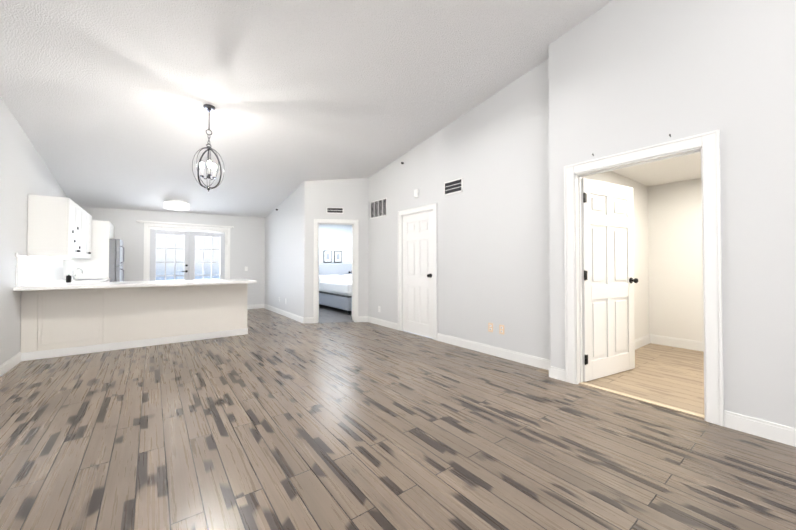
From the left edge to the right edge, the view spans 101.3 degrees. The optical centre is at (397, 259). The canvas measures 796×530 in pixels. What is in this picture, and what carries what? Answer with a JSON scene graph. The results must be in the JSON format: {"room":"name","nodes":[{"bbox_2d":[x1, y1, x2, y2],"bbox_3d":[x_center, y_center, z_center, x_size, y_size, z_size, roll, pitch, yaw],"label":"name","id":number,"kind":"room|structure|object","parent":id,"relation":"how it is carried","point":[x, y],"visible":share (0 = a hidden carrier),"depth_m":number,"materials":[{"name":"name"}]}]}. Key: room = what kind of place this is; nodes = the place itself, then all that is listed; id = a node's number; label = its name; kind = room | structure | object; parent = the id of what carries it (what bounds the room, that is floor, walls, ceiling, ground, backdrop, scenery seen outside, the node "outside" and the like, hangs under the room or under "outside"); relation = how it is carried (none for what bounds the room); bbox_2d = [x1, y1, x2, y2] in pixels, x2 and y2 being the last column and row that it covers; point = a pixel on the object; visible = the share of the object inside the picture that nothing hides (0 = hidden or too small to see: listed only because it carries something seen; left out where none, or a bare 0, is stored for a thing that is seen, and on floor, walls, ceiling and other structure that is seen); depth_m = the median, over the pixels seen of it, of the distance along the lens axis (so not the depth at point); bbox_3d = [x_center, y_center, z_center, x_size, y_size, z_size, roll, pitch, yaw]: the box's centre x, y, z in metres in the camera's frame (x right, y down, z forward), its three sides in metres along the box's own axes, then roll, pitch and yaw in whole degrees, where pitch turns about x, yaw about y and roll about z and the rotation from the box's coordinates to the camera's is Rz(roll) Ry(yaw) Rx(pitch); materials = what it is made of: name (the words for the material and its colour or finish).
{"room":"empty living room","nodes":[
{"label":"empty living room","id":0,"kind":"room"},
{"bbox_2d":[0,97,67,364],"bbox_3d":[-2.860,-1.009,1.620,0.120,4.400,12.480,1,-1,-37],"label":"wall","id":1,"kind":"structure","parent":0,"point":[25,171],"depth_m":3.71,"materials":[{"name":"white paint"}]},
{"bbox_2d":[0,352,20,376],"bbox_3d":[-1.832,1.115,0.336,0.014,0.115,9.000,1,-1,-37],"label":"baseboard","id":2,"kind":"structure","parent":1,"relation":"attached to","point":[9,364],"depth_m":3.62,"materials":[{"name":"white wood"}]},
{"bbox_2d":[15,253,17,285],"bbox_3d":[-4.392,0.112,3.756,0.018,0.380,0.050,1,-1,-37],"label":"hanging cord","id":3,"kind":"object","parent":1,"relation":"hanging from","point":[16,255],"visible":1,"depth_m":3.75,"materials":[{"name":"white plastic"}]},
{"bbox_2d":[16,256,63,286],"bbox_3d":[-5.172,0.149,4.783,0.010,0.361,2.460,1,-1,-37],"label":"backsplash","id":4,"kind":"structure","parent":1,"relation":"attached to","point":[32,270],"depth_m":4.46,"materials":[{"name":"white tile"}]},
{"bbox_2d":[27,194,82,257],"bbox_3d":[-4.843,-0.425,4.657,0.371,0.780,1.090,1,-1,-37],"label":"upper cabinet","id":5,"kind":"object","parent":1,"relation":"attached to","point":[59,227],"depth_m":4.25,"materials":[{"name":"white wood"}]},
{"bbox_2d":[83,210,91,257],"bbox_3d":[-5.427,-0.414,5.431,0.371,0.780,1.090,1,-1,-37],"label":"upper cabinet","id":6,"kind":"object","parent":1,"relation":"attached to","point":[87,218],"depth_m":5.56,"materials":[{"name":"white wood"}]},
{"bbox_2d":[81,207,351,304],"bbox_3d":[-3.516,-0.905,8.861,7.790,4.400,0.124,1,-1,-37],"label":"wall","id":7,"kind":"structure","parent":0,"point":[247,241],"depth_m":8.32,"materials":[{"name":"white paint"}]},
{"bbox_2d":[136,220,233,227],"bbox_3d":[-4.928,-0.827,7.685,1.920,0.060,0.060,1,-1,-37],"label":"door trim","id":8,"kind":"structure","parent":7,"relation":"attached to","point":[142,221],"depth_m":7.61,"materials":[{"name":"white wood"}]},
{"bbox_2d":[143,223,229,280],"bbox_3d":[-4.947,0.239,7.745,1.720,2.080,0.119,1,-1,-37],"label":"french door","id":9,"kind":"structure","parent":7,"relation":"attached to","point":[188,233],"depth_m":7.71,"materials":[{"name":"white"}]},
{"bbox_2d":[247,304,263,308],"bbox_3d":[-3.895,1.232,8.463,0.838,0.115,0.014,1,-1,-37],"label":"baseboard","id":10,"kind":"structure","parent":7,"relation":"attached to","point":[255,306],"depth_m":8.57,"materials":[{"name":"white wood"}]},
{"bbox_2d":[323,250,331,262],"bbox_3d":[-2.115,-0.091,9.807,0.260,0.360,0.030,1,-1,-37],"label":"picture frame","id":11,"kind":"object","parent":7,"relation":"attached to","point":[327,256],"depth_m":9.79,"materials":[{"name":"grey"}]},
{"bbox_2d":[334,251,341,262],"bbox_3d":[-1.843,-0.088,10.011,0.260,0.360,0.030,1,-1,-37],"label":"picture frame","id":12,"kind":"object","parent":7,"relation":"attached to","point":[337,254],"depth_m":10.00,"materials":[{"name":"grey"}]},
{"bbox_2d":[265,181,304,316],"bbox_3d":[-2.662,-0.922,7.654,0.120,4.400,2.840,1,-1,-37],"label":"wall","id":13,"kind":"structure","parent":0,"point":[284,247],"depth_m":7.31,"materials":[{"name":"white paint"}]},
{"bbox_2d":[264,304,303,322],"bbox_3d":[-2.712,1.220,7.577,0.014,0.115,2.854,1,-1,-37],"label":"baseboard","id":14,"kind":"structure","parent":13,"relation":"attached to","point":[286,314],"depth_m":7.33,"materials":[{"name":"white wood"}]},
{"bbox_2d":[0,0,611,216],"bbox_3d":[-0.908,-2.134,3.108,5.370,2.132,12.840,1,-1,-37],"label":"ceiling","id":15,"kind":"structure","parent":0,"point":[105,101],"depth_m":3.56,"materials":[{"name":"white paint"}]},
{"bbox_2d":[164,199,189,210],"bbox_3d":[-4.662,-1.158,6.889,0.456,0.186,0.456,1,-1,-37],"label":"drum ceiling light","id":16,"kind":"object","parent":15,"relation":"attached to","point":[178,205],"visible":0.96,"depth_m":6.75,"materials":[{"name":"white glass"}]},
{"bbox_2d":[192,104,224,191],"bbox_3d":[-2.241,-1.308,3.869,0.335,1.013,0.346,1,-1,-37],"label":"pendant chandelier","id":17,"kind":"object","parent":15,"relation":"hanging from","point":[209,108],"visible":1,"depth_m":3.85,"materials":[{"name":"silver metal"}]},
{"bbox_2d":[304,178,367,317],"bbox_3d":[-1.238,-0.937,6.627,1.263,4.400,0.120,0,-1,-8],"label":"wall","id":18,"kind":"structure","parent":0,"point":[349,197],"depth_m":6.58,"materials":[{"name":"white paint"}]},
{"bbox_2d":[327,207,342,213],"bbox_3d":[-1.265,-0.988,6.559,0.330,0.120,0.008,0,-1,-8],"label":"air vent","id":19,"kind":"object","parent":18,"relation":"in","point":[334,210],"visible":1,"depth_m":6.56,"materials":[{"name":"white plastic"}]},
{"bbox_2d":[303,316,367,323],"bbox_3d":[-1.235,1.205,6.529,1.275,0.115,0.014,0,-1,-8],"label":"baseboard","id":20,"kind":"structure","parent":18,"relation":"attached to","point":[360,319],"depth_m":6.58,"materials":[{"name":"white wood"}]},
{"bbox_2d":[313,219,358,322],"bbox_3d":[-1.246,0.229,6.609,0.883,2.069,0.172,0,-1,-8],"label":"door frame","id":21,"kind":"structure","parent":18,"relation":"attached to","point":[317,222],"depth_m":6.56,"materials":[{"name":"white wood"}]},
{"bbox_2d":[348,225,353,320],"bbox_3d":[-0.976,0.252,7.078,0.186,2.020,0.719,0,-1,-10],"label":"bedroom door","id":22,"kind":"structure","parent":18,"relation":"in","point":[352,272],"depth_m":6.74,"materials":[{"name":"white wood"}]},
{"bbox_2d":[0,305,795,529],"bbox_3d":[0.131,1.263,3.842,7.970,0.081,12.840,1,-1,-37],"label":"floor","id":23,"kind":"structure","parent":0,"point":[271,420],"depth_m":2.13,"materials":[{"name":"laminate"}]},
{"bbox_2d":[37,268,110,283],"bbox_3d":[-5.169,0.693,5.305,0.651,1.103,1.618,1,-1,-37],"label":"countertop","id":24,"kind":"structure","parent":23,"relation":"on","point":[70,277],"depth_m":5.55,"materials":[{"name":"white stone"}]},
{"bbox_2d":[63,220,113,278],"bbox_3d":[-5.967,0.269,6.334,0.607,1.980,0.937,1,-1,-37],"label":"tall cabinet","id":25,"kind":"object","parent":23,"relation":"on","point":[96,266],"visible":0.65,"depth_m":6.05,"materials":[{"name":"white wood"}]},
{"bbox_2d":[109,239,124,281],"bbox_3d":[-5.862,0.433,6.397,0.801,1.655,0.845,1,-1,-37],"label":"refrigerator","id":26,"kind":"object","parent":23,"relation":"on","point":[116,256],"visible":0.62,"depth_m":6.24,"materials":[{"name":"silver metal"}]},
{"bbox_2d":[13,279,256,360],"bbox_3d":[-3.610,0.786,4.858,2.605,0.903,0.951,1,-1,-37],"label":"kitchen peninsula","id":27,"kind":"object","parent":23,"relation":"on","point":[69,315],"depth_m":4.51,"materials":[{"name":"white wood"}]},
{"bbox_2d":[319,264,351,314],"bbox_3d":[-1.167,0.706,8.870,1.680,1.180,2.260,1,-1,-37],"label":"bed","id":28,"kind":"object","parent":23,"relation":"on","point":[335,285],"visible":0.48,"depth_m":8.50,"materials":[{"name":"grey fabric"}]},
{"bbox_2d":[368,58,550,359],"bbox_3d":[0.618,-0.958,5.130,0.120,4.400,3.900,1,-1,-37],"label":"wall","id":29,"kind":"structure","parent":0,"point":[493,242],"depth_m":4.30,"materials":[{"name":"white paint"}]},
{"bbox_2d":[370,198,386,218],"bbox_3d":[-0.384,-0.991,6.354,0.010,0.340,0.580,1,-1,-37],"label":"air vent","id":30,"kind":"object","parent":29,"relation":"in","point":[378,208],"visible":1,"depth_m":6.35,"materials":[{"name":"white plastic"}]},
{"bbox_2d":[414,189,418,197],"bbox_3d":[0.304,-1.099,5.421,0.032,0.130,0.100,1,-1,-37],"label":"sensor","id":31,"kind":"object","parent":29,"relation":"attached to","point":[416,192],"visible":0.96,"depth_m":5.40,"materials":[{"name":"white plastic"}]},
{"bbox_2d":[403,211,432,337],"bbox_3d":[0.336,0.228,5.445,0.186,2.020,0.804,1,-1,-37],"label":"closet door","id":32,"kind":"structure","parent":29,"relation":"in","point":[417,273],"depth_m":5.41,"materials":[{"name":"white wood"}]},
{"bbox_2d":[398,203,437,340],"bbox_3d":[0.349,0.192,5.449,0.148,2.109,0.988,1,-1,-37],"label":"trim","id":33,"kind":"structure","parent":29,"relation":"attached to","point":[421,209],"depth_m":5.39,"materials":[{"name":"white wood"}]},
{"bbox_2d":[444,177,462,195],"bbox_3d":[0.804,-1.063,4.777,0.008,0.200,0.370,1,-1,-37],"label":"air vent","id":34,"kind":"object","parent":29,"relation":"in","point":[453,186],"visible":1,"depth_m":4.77,"materials":[{"name":"white plastic"}]},
{"bbox_2d":[368,316,550,369],"bbox_3d":[0.567,1.183,5.054,0.014,0.115,3.887,1,-1,-37],"label":"baseboard","id":35,"kind":"structure","parent":29,"relation":"attached to","point":[535,361],"depth_m":4.25,"materials":[{"name":"white wood"}]},
{"bbox_2d":[488,323,492,331],"bbox_3d":[1.198,0.879,4.226,0.008,0.116,0.072,1,-1,-37],"label":"electrical outlet plate","id":36,"kind":"object","parent":29,"relation":"attached to","point":[490,328],"depth_m":4.22,"materials":[{"name":"beige plastic"}]},
{"bbox_2d":[499,325,503,334],"bbox_3d":[1.301,0.877,4.090,0.008,0.116,0.072,1,-1,-37],"label":"electrical outlet plate","id":37,"kind":"object","parent":29,"relation":"attached to","point":[501,327],"depth_m":4.09,"materials":[{"name":"beige plastic"}]},
{"bbox_2d":[581,171,648,339],"bbox_3d":[2.709,-0.072,4.170,2.480,2.600,0.120,1,-1,-37],"label":"wall","id":38,"kind":"structure","parent":0,"point":[641,259],"depth_m":4.64,"materials":[{"name":"white paint"}]},
{"bbox_2d":[635,334,649,349],"bbox_3d":[2.743,1.162,4.094,2.465,0.130,0.014,1,-1,-37],"label":"baseboard","id":39,"kind":"structure","parent":38,"relation":"attached to","point":[642,341],"depth_m":4.63,"materials":[{"name":"white wood"}]},
{"bbox_2d":[612,153,700,185],"bbox_3d":[3.614,-1.168,3.067,2.580,0.100,2.955,1,-1,-37],"label":"ceiling","id":40,"kind":"structure","parent":0,"point":[682,168],"depth_m":4.09,"materials":[{"name":"white paint"}]},
{"bbox_2d":[549,0,795,427],"bbox_3d":[3.136,-1.011,1.456,0.120,4.400,5.000,1,-1,-37],"label":"wall","id":41,"kind":"structure","parent":0,"point":[626,75],"depth_m":2.36,"materials":[{"name":"white paint"}]},
{"bbox_2d":[581,178,637,381],"bbox_3d":[2.230,0.200,3.458,0.915,2.020,0.186,0,-1,-28],"label":"door","id":42,"kind":"structure","parent":41,"relation":"in","point":[608,327],"depth_m":3.42,"materials":[{"name":"white wood"}]},
{"bbox_2d":[579,382,704,418],"bbox_3d":[2.064,1.204,2.842,0.055,0.008,0.913,1,-1,-37],"label":"trim","id":43,"kind":"structure","parent":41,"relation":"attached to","point":[651,402],"depth_m":2.77,"materials":[{"name":"beige wood"}]},
{"bbox_2d":[564,130,723,426],"bbox_3d":[2.066,0.135,2.859,0.172,2.149,1.123,1,-1,-37],"label":"door frame","id":44,"kind":"structure","parent":41,"relation":"attached to","point":[706,145],"depth_m":2.48,"materials":[{"name":"white wood"}]},
{"bbox_2d":[550,366,795,446],"bbox_3d":[3.046,1.131,1.433,0.014,0.115,4.880,1,-1,-37],"label":"baseboard","id":45,"kind":"structure","parent":41,"relation":"attached to","point":[780,433],"depth_m":2.23,"materials":[{"name":"white wood"}]},
{"bbox_2d":[648,178,703,341],"bbox_3d":[4.612,-0.077,3.804,0.120,2.600,2.995,1,-1,-37],"label":"wall","id":46,"kind":"structure","parent":0,"point":[675,259],"depth_m":4.61,"materials":[{"name":"white paint"}]},
{"bbox_2d":[650,334,703,351],"bbox_3d":[4.559,1.157,3.746,0.014,0.130,2.755,1,-1,-37],"label":"baseboard","id":47,"kind":"structure","parent":46,"relation":"attached to","point":[679,343],"depth_m":4.58,"materials":[{"name":"white wood"}]},
{"label":"outside","id":48,"kind":"structure","parent":0,"visible":0},
{"bbox_2d":[156,234,219,280],"bbox_3d":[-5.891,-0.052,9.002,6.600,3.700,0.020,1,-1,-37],"label":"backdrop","id":49,"kind":"structure","parent":48,"point":[179,267],"depth_m":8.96,"materials":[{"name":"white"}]}
]}

